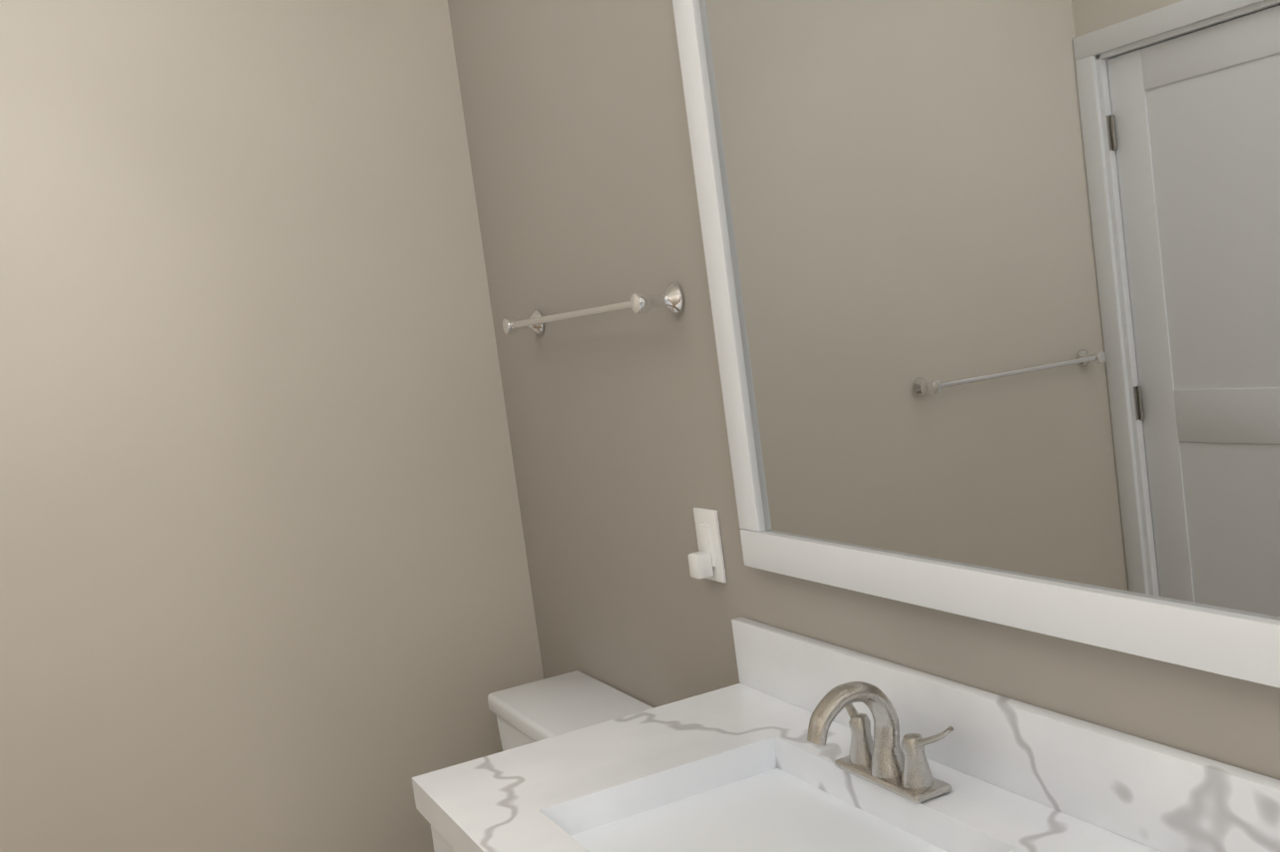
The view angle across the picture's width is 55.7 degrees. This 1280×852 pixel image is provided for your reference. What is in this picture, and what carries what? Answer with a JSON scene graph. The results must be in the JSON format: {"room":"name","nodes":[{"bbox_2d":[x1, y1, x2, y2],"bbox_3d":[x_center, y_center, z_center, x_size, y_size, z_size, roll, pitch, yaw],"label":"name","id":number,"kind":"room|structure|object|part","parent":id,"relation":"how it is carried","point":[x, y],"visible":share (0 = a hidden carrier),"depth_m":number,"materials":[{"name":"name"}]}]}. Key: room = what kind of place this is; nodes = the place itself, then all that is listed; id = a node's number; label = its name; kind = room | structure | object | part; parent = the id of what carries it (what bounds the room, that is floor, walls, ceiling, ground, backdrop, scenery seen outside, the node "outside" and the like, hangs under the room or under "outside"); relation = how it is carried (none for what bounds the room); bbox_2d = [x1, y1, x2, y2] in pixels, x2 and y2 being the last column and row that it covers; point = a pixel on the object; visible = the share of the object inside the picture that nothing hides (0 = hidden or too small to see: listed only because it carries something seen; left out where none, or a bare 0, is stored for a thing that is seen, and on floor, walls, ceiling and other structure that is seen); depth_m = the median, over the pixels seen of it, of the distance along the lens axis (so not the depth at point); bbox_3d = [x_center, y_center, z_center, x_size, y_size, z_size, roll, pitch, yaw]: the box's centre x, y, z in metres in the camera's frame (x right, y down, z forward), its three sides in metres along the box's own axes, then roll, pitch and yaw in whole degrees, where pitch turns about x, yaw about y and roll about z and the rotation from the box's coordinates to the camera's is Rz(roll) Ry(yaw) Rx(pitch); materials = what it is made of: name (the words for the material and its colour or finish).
{"room":"bathroom","nodes":[
{"label":"bathroom","id":0,"kind":"room"},
{"bbox_2d":[0,0,543,851],"bbox_3d":[-1.196,0.087,2.424,2.170,2.740,0.120,-10,5,-26],"label":"wall","id":1,"kind":"structure","parent":0,"point":[263,577],"depth_m":2.54,"materials":[{"name":"beige paint"}]},
{"bbox_2d":[447,0,1279,780],"bbox_3d":[0.963,-0.029,0.316,0.120,2.740,5.560,-10,5,-26],"label":"wall","id":2,"kind":"structure","parent":0,"point":[580,150],"depth_m":2.15,"materials":[{"name":"beige paint"}]},
{"bbox_2d":[502,282,683,334],"bbox_3d":[-0.111,-0.206,2.226,0.079,0.051,0.661,-10,5,-26],"label":"towel rail","id":3,"kind":"object","parent":2,"relation":"attached to","point":[670,298],"visible":1,"depth_m":2.02,"materials":[{"name":"silver metal"}]},
{"bbox_3d":[-0.245,-0.210,2.500,0.079,0.051,0.051,-10,5,-26],"label":"post","id":4,"kind":"part","parent":3,"relation":"part of","materials":[{"name":"silver metal"}]},
{"bbox_3d":[0.023,-0.201,1.952,0.079,0.051,0.051,-10,5,-26],"label":"post","id":5,"kind":"part","parent":3,"relation":"part of","materials":[{"name":"silver metal"}]},
{"bbox_2d":[687,506,726,583],"bbox_3d":[0.100,0.198,1.985,0.040,0.120,0.074,-10,5,-26],"label":"outlet","id":6,"kind":"object","parent":2,"relation":"attached to","point":[705,561],"visible":1,"depth_m":1.97,"materials":[{"name":"white plastic"}]},
{"bbox_2d":[672,0,1279,688],"bbox_3d":[0.524,-0.227,0.979,0.024,0.920,1.887,-10,5,-26],"label":"mirror","id":7,"kind":"object","parent":2,"relation":"attached to","point":[994,285],"visible":0.98,"depth_m":1.29,"materials":[{"name":"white mirror"}]},
{"bbox_3d":[0.122,-0.241,1.801,0.024,0.804,0.058,-10,5,-26],"label":"frame","id":8,"kind":"part","parent":7,"relation":"part of","materials":[{"name":"white wood"}]},
{"bbox_3d":[0.580,0.199,1.014,0.024,0.058,1.887,-10,5,-26],"label":"frame","id":9,"kind":"part","parent":7,"relation":"part of","materials":[{"name":"white wood"}]},
{"bbox_2d":[731,616,1279,851],"bbox_3d":[0.590,0.372,1.058,0.020,0.105,1.956,-10,5,-26],"label":"backsplash","id":10,"kind":"structure","parent":2,"relation":"attached to","point":[1165,798],"depth_m":1.30,"materials":[{"name":"white stone"}]},
{"bbox_3d":[0.048,1.564,-0.106,2.600,0.100,5.800,-10,5,-26],"label":"floor","id":11,"kind":"structure","parent":0,"visible":0},
{"bbox_2d":[416,804,458,851],"bbox_3d":[0.413,0.939,0.974,0.582,0.865,1.944,-10,5,-26],"label":"bathroom vanity","id":12,"kind":"object","parent":11,"relation":"on","point":[442,842],"depth_m":1.65,"materials":[{"name":"white"}]},
{"bbox_2d":[411,683,1157,851],"bbox_3d":[0.360,0.488,0.947,0.560,0.045,1.956,-10,5,-26],"label":"countertop","id":13,"kind":"structure","parent":12,"relation":"on","point":[521,798],"depth_m":1.60,"materials":[{"name":"white stone"}]},
{"bbox_2d":[562,756,969,851],"bbox_3d":[0.147,0.570,1.396,0.398,0.157,0.518,-10,5,-26],"label":"sink","id":14,"kind":"object","parent":13,"relation":"in","point":[772,805],"depth_m":1.52,"materials":[{"name":"white ceramic"}]},
{"bbox_2d":[790,664,961,808],"bbox_3d":[0.261,0.371,1.449,0.136,0.132,0.216,-10,5,-26],"label":"faucet","id":15,"kind":"object","parent":13,"relation":"on","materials":[{"name":"silver metal"}]},
{"bbox_2d":[487,670,654,751],"bbox_3d":[-0.277,0.965,2.303,0.667,0.782,0.450,-10,5,-26],"label":"toilet","id":16,"kind":"object","parent":11,"relation":"on","point":[539,710],"visible":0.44,"depth_m":2.39,"materials":[{"name":"white ceramic"}]}
]}

